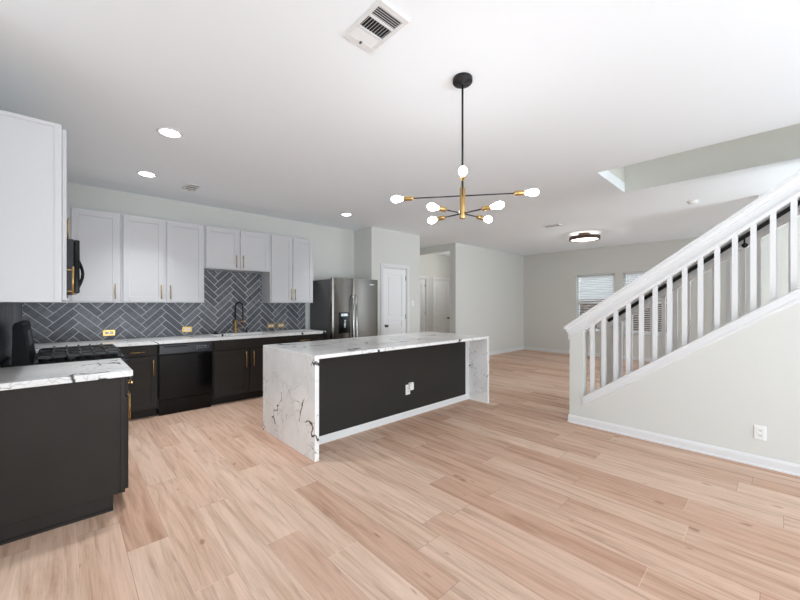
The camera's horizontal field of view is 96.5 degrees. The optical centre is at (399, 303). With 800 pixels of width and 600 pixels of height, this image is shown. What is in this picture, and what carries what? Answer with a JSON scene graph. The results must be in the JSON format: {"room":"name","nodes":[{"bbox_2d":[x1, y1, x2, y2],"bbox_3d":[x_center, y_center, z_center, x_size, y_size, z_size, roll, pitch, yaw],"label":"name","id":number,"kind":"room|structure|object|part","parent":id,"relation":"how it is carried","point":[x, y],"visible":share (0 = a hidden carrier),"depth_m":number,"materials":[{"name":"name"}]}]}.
{"room":"open-plan kitchen","nodes":[
{"label":"open-plan kitchen","id":0,"kind":"room"},
{"bbox_2d":[51,182,353,342],"bbox_3d":[-2.585,-0.031,5.531,4.500,2.790,0.120,0,0,-43],"label":"wall","id":1,"kind":"structure","parent":0,"point":[333,248],"depth_m":5.50,"materials":[{"name":"white paint"}]},
{"bbox_2d":[61,206,120,302],"bbox_3d":[-3.749,-0.544,4.098,0.838,1.073,0.372,0,0,-43],"label":"upper cabinet","id":2,"kind":"object","parent":1,"relation":"attached to","point":[98,233],"visible":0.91,"depth_m":4.13,"materials":[{"name":"grey paint"}]},
{"bbox_2d":[121,214,203,302],"bbox_3d":[-3.112,-0.544,4.697,0.906,1.073,0.372,0,0,-43],"label":"upper cabinet","id":3,"kind":"object","parent":1,"relation":"attached to","point":[162,260],"visible":0.99,"depth_m":4.55,"materials":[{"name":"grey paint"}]},
{"bbox_3d":[-3.180,-0.541,4.439,0.419,1.043,0.019,0,0,-43],"label":"door","id":4,"kind":"part","parent":3,"relation":"part of","materials":[{"name":"grey paint"}]},
{"bbox_3d":[-2.849,-0.541,4.750,0.429,1.043,0.019,0,0,-43],"label":"door","id":5,"kind":"part","parent":3,"relation":"part of","materials":[{"name":"grey paint"}]},
{"bbox_2d":[22,270,304,342],"bbox_3d":[-2.923,-0.018,5.126,3.437,0.934,0.005,0,0,-43],"label":"tile backsplash","id":6,"kind":"structure","parent":1,"relation":"attached to","point":[50,322],"depth_m":4.96,"materials":[{"name":"tile"}]},
{"bbox_2d":[103,330,114,335],"bbox_3d":[-3.628,0.367,4.453,0.124,0.077,0.010,0,0,-43],"label":"wall outlet","id":7,"kind":"object","parent":6,"relation":"attached to","point":[105,332],"visible":1,"depth_m":4.45,"materials":[{"name":"gold metal"}]},
{"bbox_2d":[182,327,191,331],"bbox_3d":[-3.005,0.367,5.039,0.124,0.077,0.010,0,0,-43],"label":"wall outlet","id":8,"kind":"object","parent":6,"relation":"attached to","point":[184,329],"visible":1,"depth_m":5.04,"materials":[{"name":"gold metal"}]},
{"bbox_2d":[267,323,274,327],"bbox_3d":[-2.121,0.367,5.870,0.124,0.077,0.010,0,0,-43],"label":"wall outlet","id":9,"kind":"object","parent":6,"relation":"attached to","point":[270,325],"visible":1,"depth_m":5.87,"materials":[{"name":"gold metal"}]},
{"bbox_2d":[277,323,284,327],"bbox_3d":[-1.995,0.367,5.988,0.124,0.077,0.010,0,0,-43],"label":"wall outlet","id":10,"kind":"object","parent":6,"relation":"attached to","point":[279,325],"visible":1,"depth_m":5.98,"materials":[{"name":"gold metal"}]},
{"bbox_2d":[204,225,269,272],"bbox_3d":[-2.445,-0.783,5.324,0.922,0.595,0.372,0,0,-43],"label":"upper cabinet","id":11,"kind":"object","parent":1,"relation":"attached to","point":[225,249],"visible":0.99,"depth_m":5.18,"materials":[{"name":"grey paint"}]},
{"bbox_3d":[-2.515,-0.780,5.064,0.432,0.565,0.019,0,0,-43],"label":"door","id":12,"kind":"part","parent":11,"relation":"part of","materials":[{"name":"grey paint"}]},
{"bbox_3d":[-2.181,-0.780,5.378,0.434,0.565,0.019,0,0,-43],"label":"door","id":13,"kind":"part","parent":11,"relation":"part of","materials":[{"name":"grey paint"}]},
{"bbox_2d":[262,234,312,302],"bbox_3d":[-1.837,-0.544,5.896,0.744,1.073,0.372,0,0,-43],"label":"upper cabinet","id":14,"kind":"object","parent":1,"relation":"attached to","point":[289,279],"visible":1,"depth_m":5.75,"materials":[{"name":"grey paint"}]},
{"bbox_3d":[-1.872,-0.541,5.669,0.347,1.043,0.019,0,0,-43],"label":"door","id":15,"kind":"part","parent":14,"relation":"part of","materials":[{"name":"grey paint"}]},
{"bbox_3d":[-1.609,-0.541,5.916,0.356,1.043,0.019,0,0,-43],"label":"door","id":16,"kind":"part","parent":14,"relation":"part of","materials":[{"name":"grey paint"}]},
{"bbox_2d":[354,228,367,278],"bbox_3d":[-0.755,-0.031,6.942,0.100,2.790,0.570,0,0,-43],"label":"wall","id":17,"kind":"structure","parent":0,"point":[360,236],"depth_m":6.85,"materials":[{"name":"white paint"}]},
{"bbox_2d":[0,0,799,255],"bbox_3d":[0.924,-1.486,4.025,13.260,0.120,11.400,0,0,-43],"label":"ceiling","id":18,"kind":"structure","parent":0,"point":[278,113],"depth_m":2.57,"materials":[{"name":"white paint"}]},
{"bbox_2d":[136,171,156,176],"bbox_3d":[-2.790,-1.423,3.938,0.192,0.006,0.192,0,0,-43],"label":"recessed light","id":19,"kind":"object","parent":18,"relation":"in","point":[142,173],"visible":1,"depth_m":3.93,"materials":[{"name":"white"}]},
{"bbox_2d":[156,127,182,137],"bbox_3d":[-1.921,-1.423,2.984,0.192,0.006,0.192,0,0,-43],"label":"recessed light","id":20,"kind":"object","parent":18,"relation":"in","point":[168,132],"visible":1,"depth_m":2.97,"materials":[{"name":"white"}]},
{"bbox_2d":[182,183,200,191],"bbox_3d":[-2.557,-1.418,4.377,0.150,0.017,0.280,0,0,-43],"label":"ceiling vent","id":21,"kind":"object","parent":18,"relation":"in","point":[191,187],"visible":1,"depth_m":4.36,"materials":[{"name":"white"}]},
{"bbox_2d":[340,213,351,215],"bbox_3d":[-0.858,-1.423,5.720,0.192,0.006,0.192,0,0,-43],"label":"recessed light","id":22,"kind":"object","parent":18,"relation":"in","point":[342,214],"visible":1,"depth_m":5.70,"materials":[{"name":"white"}]},
{"bbox_2d":[343,0,409,52],"bbox_3d":[-0.127,-1.419,1.843,0.196,0.017,0.310,0,0,-43],"label":"ceiling vent","id":23,"kind":"object","parent":18,"relation":"in","point":[381,19],"visible":1,"depth_m":1.83,"materials":[{"name":"white"}]},
{"bbox_2d":[391,72,538,223],"bbox_3d":[0.396,-0.981,2.262,0.664,0.890,0.664,0,0,-35],"label":"chandelier","id":24,"kind":"object","parent":18,"relation":"hanging from","point":[462,80],"visible":1,"depth_m":2.25,"materials":[{"name":"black metal"}]},
{"bbox_3d":[-0.017,-0.681,2.332,0.085,0.045,0.045,0,0,10],"label":"bulb","id":25,"kind":"part","parent":24,"relation":"part of","materials":[{"name":"white glass"}]},
{"bbox_2d":[403,196,413,200],"bbox_3d":[0.055,-0.681,2.320,0.068,0.029,0.029,0,0,10],"label":"socket","id":26,"kind":"object","parent":24,"relation":"attached to","point":[406,198],"depth_m":2.31,"materials":[{"name":"gold metal"}]},
{"bbox_3d":[0.225,-0.570,2.443,0.045,0.045,0.085,0,0,-43],"label":"bulb","id":27,"kind":"part","parent":24,"relation":"part of","materials":[{"name":"white glass"}]},
{"bbox_3d":[0.196,-0.570,2.115,0.086,0.045,0.045,0,0,-43],"label":"bulb","id":28,"kind":"part","parent":24,"relation":"part of","materials":[{"name":"white glass"}]},
{"bbox_3d":[0.233,-0.681,2.290,0.310,0.008,0.008,0,0,10],"label":"arm","id":29,"kind":"part","parent":24,"relation":"part of","materials":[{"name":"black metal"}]},
{"bbox_2d":[436,215,444,220],"bbox_3d":[0.275,-0.570,2.390,0.029,0.029,0.068,0,0,-43],"label":"socket","id":30,"kind":"object","parent":24,"relation":"attached to","point":[439,218],"depth_m":2.38,"materials":[{"name":"gold metal"}]},
{"bbox_2d":[437,206,446,211],"bbox_3d":[0.255,-0.570,2.157,0.068,0.029,0.029,0,0,-37],"label":"socket","id":31,"kind":"object","parent":24,"relation":"attached to","point":[439,208],"depth_m":2.14,"materials":[{"name":"gold metal"}]},
{"bbox_3d":[0.396,-1.051,2.262,0.012,0.690,0.013,0,0,-43],"label":"rod","id":32,"kind":"part","parent":24,"relation":"part of","materials":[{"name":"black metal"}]},
{"bbox_3d":[0.326,-0.681,1.850,0.045,0.045,0.085,0,0,10],"label":"bulb","id":33,"kind":"part","parent":24,"relation":"part of","materials":[{"name":"white glass"}]},
{"bbox_2d":[476,215,484,219],"bbox_3d":[0.534,-0.570,2.371,0.068,0.029,0.029,0,0,-38],"label":"socket","id":34,"kind":"object","parent":24,"relation":"attached to","point":[480,217],"depth_m":2.36,"materials":[{"name":"gold metal"}]},
{"bbox_2d":[481,205,490,210],"bbox_3d":[0.517,-0.570,2.135,0.029,0.029,0.068,0,0,-43],"label":"socket","id":35,"kind":"object","parent":24,"relation":"attached to","point":[488,207],"depth_m":2.12,"materials":[{"name":"gold metal"}]},
{"bbox_3d":[0.591,-0.570,2.415,0.086,0.045,0.045,0,0,-43],"label":"bulb","id":36,"kind":"part","parent":24,"relation":"part of","materials":[{"name":"white glass"}]},
{"bbox_3d":[0.559,-0.681,2.235,0.310,0.008,0.008,0,0,10],"label":"arm","id":37,"kind":"part","parent":24,"relation":"part of","materials":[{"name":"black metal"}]},
{"bbox_3d":[0.567,-0.570,2.082,0.045,0.045,0.085,0,0,-43],"label":"bulb","id":38,"kind":"part","parent":24,"relation":"part of","materials":[{"name":"white glass"}]},
{"bbox_2d":[514,190,524,195],"bbox_3d":[0.737,-0.681,2.204,0.068,0.029,0.029,0,0,10],"label":"socket","id":39,"kind":"object","parent":24,"relation":"attached to","point":[517,193],"depth_m":2.19,"materials":[{"name":"gold metal"}]},
{"bbox_3d":[0.809,-0.681,2.192,0.085,0.045,0.045,0,0,10],"label":"bulb","id":40,"kind":"part","parent":24,"relation":"part of","materials":[{"name":"white glass"}]},
{"bbox_2d":[543,224,562,227],"bbox_3d":[2.806,-1.418,6.549,0.180,0.017,0.300,0,0,-43],"label":"ceiling vent","id":41,"kind":"object","parent":18,"relation":"in","point":[554,225],"visible":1,"depth_m":6.52,"materials":[{"name":"white metal"}]},
{"bbox_2d":[569,232,600,242],"bbox_3d":[3.762,-1.357,7.284,0.572,0.138,0.572,0,0,-43],"label":"flush ceiling light","id":42,"kind":"object","parent":18,"relation":"attached to","point":[581,237],"visible":1,"depth_m":7.21,"materials":[{"name":"brown metal"}]},
{"bbox_2d":[571,238,597,240],"bbox_3d":[3.762,-1.318,7.284,0.522,0.016,0.522,0,0,-43],"label":"diffuser","id":43,"kind":"object","parent":42,"relation":"attached to","point":[572,239],"depth_m":7.32,"materials":[{"name":"white plastic"}]},
{"bbox_2d":[687,200,698,204],"bbox_3d":[4.080,-1.405,4.975,0.132,0.041,0.132,0,0,-43],"label":"smoke detector","id":44,"kind":"object","parent":18,"relation":"attached to","point":[690,202],"visible":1,"depth_m":4.94,"materials":[{"name":"white plastic"}]},
{"bbox_2d":[0,349,799,599],"bbox_3d":[0.924,1.424,4.025,13.260,0.120,11.400,0,0,-43],"label":"floor","id":45,"kind":"structure","parent":0,"point":[506,497],"depth_m":2.27,"materials":[{"name":"brown wood"}]},
{"bbox_2d":[0,377,132,545],"bbox_3d":[-2.301,0.927,2.454,0.696,0.873,0.716,0,0,-43],"label":"base cabinet","id":46,"kind":"object","parent":45,"relation":"on","point":[64,447],"visible":0.86,"depth_m":2.19,"materials":[{"name":"grey paint"}]},
{"bbox_2d":[0,358,132,390],"bbox_3d":[-2.301,0.470,2.444,0.682,0.040,0.734,0,0,-43],"label":"countertop","id":47,"kind":"structure","parent":46,"relation":"on","point":[19,377],"depth_m":2.33,"materials":[{"name":"stone"}]},
{"bbox_3d":[-1.937,0.560,2.509,0.019,0.117,0.260,0,0,-43],"label":"drawer","id":48,"kind":"part","parent":46,"relation":"part of","materials":[{"name":"grey paint"}]},
{"bbox_3d":[-1.937,0.939,2.509,0.019,0.620,0.260,0,0,-43],"label":"door","id":49,"kind":"part","parent":46,"relation":"part of","materials":[{"name":"grey paint"}]},
{"bbox_3d":[-1.979,0.752,2.594,0.035,0.195,0.011,0,0,-43],"label":"handle","id":50,"kind":"part","parent":46,"relation":"part of","materials":[{"name":"gold metal"}]},
{"bbox_2d":[1,320,133,381],"bbox_3d":[-2.772,0.739,3.028,0.759,1.190,0.754,0,0,-43],"label":"gas range","id":51,"kind":"object","parent":45,"relation":"on","point":[24,353],"visible":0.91,"depth_m":2.79,"materials":[{"name":"black metal"}]},
{"bbox_3d":[-2.750,0.429,2.779,0.098,0.020,0.100,0,0,-43],"label":"burner","id":52,"kind":"part","parent":51,"relation":"part of","materials":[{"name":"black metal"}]},
{"bbox_2d":[1,353,124,367],"bbox_3d":[-2.796,0.449,3.006,0.693,0.020,0.754,0,0,-43],"label":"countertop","id":53,"kind":"structure","parent":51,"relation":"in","point":[33,361],"depth_m":2.77,"materials":[{"name":"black stone"}]},
{"bbox_2d":[117,344,156,419],"bbox_3d":[-3.304,0.927,4.317,0.536,0.873,0.648,0,0,-43],"label":"base cabinet","id":54,"kind":"object","parent":45,"relation":"on","point":[143,358],"visible":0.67,"depth_m":4.20,"materials":[{"name":"grey paint"}]},
{"bbox_3d":[-3.067,0.560,4.157,0.385,0.117,0.019,0,0,-43],"label":"drawer","id":55,"kind":"part","parent":54,"relation":"part of","materials":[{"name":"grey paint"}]},
{"bbox_3d":[-3.067,0.939,4.157,0.385,0.620,0.019,0,0,-43],"label":"door","id":56,"kind":"part","parent":54,"relation":"part of","materials":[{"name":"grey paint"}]},
{"bbox_2d":[157,341,211,415],"bbox_3d":[-2.887,0.929,4.711,0.598,0.870,0.620,0,0,-43],"label":"dishwasher","id":57,"kind":"object","parent":45,"relation":"on","point":[184,370],"visible":0.99,"depth_m":4.48,"materials":[{"name":"black metal"}]},
{"bbox_3d":[-2.716,1.272,4.529,0.578,0.185,0.040,0,0,-43],"label":"kick plate","id":58,"kind":"part","parent":57,"relation":"part of","materials":[{"name":"black metal"}]},
{"bbox_3d":[-2.698,0.899,4.510,0.590,0.540,0.042,0,0,-43],"label":"door","id":59,"kind":"part","parent":57,"relation":"part of","materials":[{"name":"black metal"}]},
{"bbox_3d":[-2.696,0.562,4.508,0.590,0.120,0.047,0,0,-43],"label":"control panel","id":60,"kind":"part","parent":57,"relation":"part of","materials":[{"name":"black metal"}]},
{"bbox_2d":[211,336,280,404],"bbox_3d":[-2.319,0.927,5.243,0.947,0.873,0.648,0,0,-43],"label":"base cabinet","id":61,"kind":"object","parent":45,"relation":"on","point":[237,364],"visible":0.76,"depth_m":4.94,"materials":[{"name":"grey paint"}]},
{"bbox_2d":[9,329,325,357],"bbox_3d":[-2.490,0.470,4.676,3.466,0.040,1.253,0,0,-43],"label":"countertop","id":62,"kind":"structure","parent":61,"relation":"on","point":[259,334],"depth_m":4.58,"materials":[{"name":"stone"}]},
{"bbox_2d":[233,302,244,332],"bbox_3d":[-2.438,0.211,5.417,0.178,0.479,0.081,0,0,3],"label":"kitchen faucet","id":63,"kind":"object","parent":62,"relation":"on","point":[241,303],"visible":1,"depth_m":5.40,"materials":[{"name":"gold metal"}]},
{"bbox_3d":[-2.297,0.946,4.881,0.450,0.607,0.019,0,0,-43],"label":"door","id":64,"kind":"part","parent":61,"relation":"part of","materials":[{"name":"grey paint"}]},
{"bbox_3d":[-1.957,0.946,5.200,0.448,0.607,0.019,0,0,-43],"label":"door","id":65,"kind":"part","parent":61,"relation":"part of","materials":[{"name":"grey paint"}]},
{"bbox_2d":[281,333,323,342],"bbox_3d":[-1.702,0.927,5.823,0.740,0.873,0.648,0,0,-43],"label":"base cabinet","id":66,"kind":"object","parent":45,"relation":"on","point":[310,337],"visible":0.1,"depth_m":5.58,"materials":[{"name":"grey paint"}]},
{"bbox_2d":[310,278,377,339],"bbox_3d":[-0.970,0.471,6.362,0.958,1.785,0.800,0,0,-43],"label":"refrigerator","id":67,"kind":"object","parent":45,"relation":"on","point":[342,308],"visible":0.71,"depth_m":6.05,"materials":[{"name":"grey metal"}]},
{"bbox_3d":[-0.967,0.429,5.954,0.403,1.700,0.069,0,0,-43],"label":"freezer door","id":68,"kind":"part","parent":67,"relation":"part of","materials":[{"name":"metal"}]},
{"bbox_3d":[-0.919,0.286,5.934,0.130,0.235,0.044,0,0,-43],"label":"spout","id":69,"kind":"part","parent":67,"relation":"part of","materials":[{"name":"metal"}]},
{"bbox_3d":[-0.794,0.364,6.030,0.026,1.019,0.075,0,0,-43],"label":"handle","id":70,"kind":"part","parent":67,"relation":"part of","materials":[{"name":"metal"}]},
{"bbox_3d":[-0.746,0.364,6.075,0.026,1.019,0.075,0,0,-43],"label":"handle","id":71,"kind":"part","parent":67,"relation":"part of","materials":[{"name":"metal"}]},
{"bbox_3d":[-0.616,0.429,6.284,0.549,1.700,0.069,0,0,-43],"label":"fridge door","id":72,"kind":"part","parent":67,"relation":"part of","materials":[{"name":"metal"}]},
{"bbox_2d":[319,341,468,444],"bbox_3d":[-0.216,0.924,4.477,2.601,0.880,0.731,0,0,-43],"label":"kitchen island","id":73,"kind":"object","parent":45,"relation":"on","point":[358,393],"visible":0.56,"depth_m":4.05,"materials":[{"name":"grey paint"}]},
{"bbox_2d":[263,332,488,461],"bbox_3d":[-0.131,0.907,4.386,2.682,0.914,1.100,0,0,-43],"label":"island countertop","id":74,"kind":"structure","parent":73,"relation":"on","point":[290,370],"depth_m":3.60,"materials":[{"name":"stone"}]},
{"bbox_3d":[0.023,1.328,4.223,2.601,0.072,0.034,0,0,-43],"label":"baseboard","id":75,"kind":"part","parent":73,"relation":"part of","materials":[{"name":"white wood"}]},
{"bbox_2d":[406,382,413,394],"bbox_3d":[0.117,1.022,4.281,0.099,0.145,0.045,0,0,-43],"label":"wall outlet","id":76,"kind":"object","parent":73,"relation":"attached to","point":[410,386],"visible":1,"depth_m":4.28,"materials":[{"name":"white plastic"}]},
{"bbox_3d":[0.951,0.894,5.097,0.052,0.820,0.032,0,0,-43],"label":"corner trim","id":77,"kind":"part","parent":73,"relation":"part of","materials":[{"name":"white"}]},
{"bbox_2d":[420,254,449,331],"bbox_3d":[0.711,-0.031,10.084,4.150,2.790,0.120,0,0,-43],"label":"wall","id":78,"kind":"structure","parent":0,"point":[431,265],"depth_m":10.18,"materials":[{"name":"white paint"}]},
{"bbox_2d":[420,279,424,331],"bbox_3d":[0.469,0.342,9.796,0.675,2.024,0.100,0,0,-43],"label":"door","id":79,"kind":"structure","parent":78,"relation":"in","point":[422,281],"depth_m":9.96,"materials":[{"name":"white paint"}]},
{"bbox_2d":[420,276,427,331],"bbox_3d":[0.451,0.305,9.813,0.836,2.118,0.118,0,0,-43],"label":"trim","id":80,"kind":"structure","parent":78,"relation":"attached to","point":[425,278],"depth_m":10.03,"materials":[{"name":"white wood"}]},
{"bbox_2d":[432,277,449,332],"bbox_3d":[1.205,0.305,10.522,0.886,2.118,0.118,0,0,-43],"label":"trim","id":81,"kind":"structure","parent":78,"relation":"attached to","point":[433,278],"depth_m":10.21,"materials":[{"name":"white wood"}]},
{"bbox_2d":[434,280,449,332],"bbox_3d":[1.221,0.342,10.503,0.725,2.024,0.100,0,0,-43],"label":"door","id":82,"kind":"structure","parent":78,"relation":"in","point":[441,288],"depth_m":10.53,"materials":[{"name":"white paint"}]},
{"bbox_2d":[368,227,523,351],"bbox_3d":[1.557,-0.031,8.721,5.905,2.790,0.195,0,0,-43],"label":"wall","id":83,"kind":"structure","parent":0,"point":[487,285],"depth_m":8.85,"materials":[{"name":"white paint"}]},
{"bbox_2d":[380,263,408,335],"bbox_3d":[-0.124,0.300,7.063,0.761,2.128,0.118,0,0,-43],"label":"trim","id":84,"kind":"structure","parent":83,"relation":"attached to","point":[382,265],"depth_m":6.84,"materials":[{"name":"white wood"}]},
{"bbox_2d":[384,268,405,334],"bbox_3d":[-0.090,0.337,7.030,0.600,2.034,0.100,0,0,-43],"label":"door","id":85,"kind":"structure","parent":83,"relation":"in","point":[394,279],"depth_m":7.04,"materials":[{"name":"white paint"}]},
{"bbox_2d":[420,244,449,254],"bbox_3d":[0.752,-1.346,9.069,0.120,0.160,1.415,0,0,-43],"label":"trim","id":86,"kind":"structure","parent":83,"relation":"attached to","point":[446,247],"depth_m":8.87,"materials":[{"name":"white paint"}]},
{"bbox_2d":[489,346,523,355],"bbox_3d":[2.501,1.320,9.502,3.260,0.088,0.020,0,0,-43],"label":"baseboard","id":87,"kind":"structure","parent":83,"relation":"attached to","point":[522,347],"depth_m":9.92,"materials":[{"name":"white wood"}]},
{"bbox_2d":[609,166,624,182],"bbox_3d":[2.488,-2.692,4.281,1.210,2.288,0.100,0,0,-43],"label":"wall","id":88,"kind":"structure","parent":0,"point":[619,172],"depth_m":4.46,"materials":[{"name":"white paint"}]},
{"bbox_2d":[524,237,749,358],"bbox_3d":[6.685,-0.031,7.533,0.140,2.790,8.620,0,0,-43],"label":"wall","id":89,"kind":"structure","parent":0,"point":[550,279],"depth_m":9.28,"materials":[{"name":"white paint"}]},
{"bbox_2d":[524,346,649,361],"bbox_3d":[6.558,1.320,7.551,0.020,0.088,8.420,0,0,-43],"label":"baseboard","id":90,"kind":"structure","parent":89,"relation":"attached to","point":[525,347],"depth_m":9.82,"materials":[{"name":"white wood"}]},
{"bbox_2d":[577,275,614,332],"bbox_3d":[5.053,-0.006,9.232,0.150,1.500,0.950,0,0,-43],"label":"window","id":91,"kind":"structure","parent":89,"relation":"in","point":[578,305],"depth_m":9.34,"materials":[{"name":"white"}]},
{"bbox_2d":[577,273,614,330],"bbox_3d":[5.042,-0.021,9.221,0.048,1.465,0.880,0,0,-43],"label":"window blind","id":92,"kind":"object","parent":91,"relation":"attached to","point":[613,274],"visible":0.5,"depth_m":9.24,"materials":[{"name":"white plastic"}]},
{"bbox_2d":[623,274,666,335],"bbox_3d":[5.807,-0.006,8.430,0.150,1.500,0.970,0,0,-43],"label":"window","id":93,"kind":"structure","parent":89,"relation":"in","point":[636,317],"depth_m":8.47,"materials":[{"name":"white"}]},
{"bbox_2d":[624,271,666,334],"bbox_3d":[5.795,-0.021,8.419,0.048,1.465,0.900,0,0,-43],"label":"window blind","id":94,"kind":"object","parent":93,"relation":"attached to","point":[635,274],"visible":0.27,"depth_m":8.54,"materials":[{"name":"white plastic"}]},
{"bbox_2d":[569,302,799,464],"bbox_3d":[3.249,-0.031,2.821,0.120,2.790,3.660,0,0,-43],"label":"wall","id":95,"kind":"structure","parent":0,"point":[716,394],"depth_m":3.14,"materials":[{"name":"white paint"}]},
{"bbox_2d":[563,170,799,405],"bbox_3d":[3.147,-0.536,2.931,0.220,3.385,3.460,0,0,-43],"label":"stair railing","id":96,"kind":"object","parent":95,"relation":"on","point":[787,192],"visible":0.98,"depth_m":3.30,"materials":[{"name":"white wood"}]},
{"bbox_2d":[567,414,799,476],"bbox_3d":[3.240,1.320,2.827,0.154,0.088,3.680,0,0,-43],"label":"baseboard","id":97,"kind":"structure","parent":95,"relation":"attached to","point":[746,458],"depth_m":3.29,"materials":[{"name":"white wood"}]},
{"bbox_2d":[754,425,765,440],"bbox_3d":[3.007,1.081,2.982,0.012,0.120,0.074,0,0,-43],"label":"wall outlet","id":98,"kind":"object","parent":95,"relation":"attached to","point":[759,431],"visible":1,"depth_m":2.98,"materials":[{"name":"white plastic"}]},
{"bbox_2d":[600,123,799,387],"bbox_3d":[4.194,-1.236,3.298,0.130,5.200,4.260,0,0,-43],"label":"wall","id":99,"kind":"structure","parent":0,"point":[780,144],"depth_m":3.98,"materials":[{"name":"white paint"}]},
{"bbox_2d":[595,198,799,378],"bbox_3d":[3.890,-0.536,3.629,0.220,3.385,3.460,0,0,-43],"label":"stair railing","id":100,"kind":"object","parent":99,"relation":"on","point":[726,255],"visible":0.32,"depth_m":4.01,"materials":[{"name":"white wood"}]},
{"bbox_2d":[607,200,799,321],"bbox_3d":[3.868,-0.959,3.492,0.081,2.409,3.315,0,0,-43],"label":"wall handrail","id":101,"kind":"object","parent":100,"relation":"attached to","point":[744,245],"visible":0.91,"depth_m":3.87,"materials":[{"name":"black metal"}]},
{"bbox_2d":[758,194,799,306],"bbox_3d":[5.985,-0.031,3.430,0.120,2.790,3.600,0,0,-43],"label":"wall","id":102,"kind":"structure","parent":0,"point":[782,232],"depth_m":4.56,"materials":[{"name":"white paint"}]},
{"bbox_3d":[-3.192,-0.031,2.805,0.120,2.790,3.260,0,0,-43],"label":"wall","id":103,"kind":"structure","parent":0,"visible":0},
{"bbox_2d":[0,302,21,364],"bbox_3d":[-3.236,0.221,2.943,0.005,0.456,2.742,0,0,-43],"label":"tile backsplash","id":104,"kind":"structure","parent":103,"relation":"attached to","point":[10,313],"depth_m":2.93,"materials":[{"name":"tile"}]},
{"bbox_2d":[0,110,73,301],"bbox_3d":[-2.404,-0.544,2.338,0.390,1.073,0.743,0,0,-43],"label":"upper cabinet","id":105,"kind":"object","parent":103,"relation":"attached to","point":[33,151],"visible":1,"depth_m":2.08,"materials":[{"name":"grey paint"}]},
{"bbox_3d":[-2.297,-0.541,2.445,0.019,1.043,0.715,0,0,-43],"label":"door","id":106,"kind":"part","parent":105,"relation":"part of","materials":[{"name":"grey paint"}]},
{"bbox_3d":[-2.066,-0.143,2.237,0.035,0.180,0.011,0,0,-43],"label":"handle","id":107,"kind":"part","parent":105,"relation":"part of","materials":[{"name":"gold metal"}]},
{"bbox_2d":[11,295,67,302],"bbox_3d":[-3.501,-0.544,3.493,0.372,1.073,0.914,0,0,-43],"label":"upper cabinet","id":108,"kind":"object","parent":103,"relation":"attached to","point":[67,295],"visible":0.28,"depth_m":3.17,"materials":[{"name":"grey paint"}]},
{"bbox_2d":[67,218,68,238],"bbox_3d":[-2.927,-0.789,2.882,0.372,0.583,0.758,0,0,-43],"label":"upper cabinet","id":109,"kind":"object","parent":103,"relation":"attached to","point":[67,218],"visible":0.11,"depth_m":2.97,"materials":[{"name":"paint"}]},
{"bbox_2d":[67,239,83,294],"bbox_3d":[-2.888,-0.285,2.919,0.473,0.418,0.748,0,0,-43],"label":"microwave","id":110,"kind":"object","parent":109,"relation":"attached to","point":[73,246],"visible":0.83,"depth_m":2.76,"materials":[{"name":"black metal"}]},
{"bbox_3d":[-2.699,-0.286,2.975,0.033,0.410,0.571,0,0,-43],"label":"door","id":111,"kind":"part","parent":110,"relation":"part of","materials":[{"name":"black ceramic"}]},
{"bbox_3d":[-2.846,-0.261,3.180,0.054,0.258,0.024,0,0,-43],"label":"handle","id":112,"kind":"part","parent":110,"relation":"part of","materials":[{"name":"black ceramic"}]}
]}

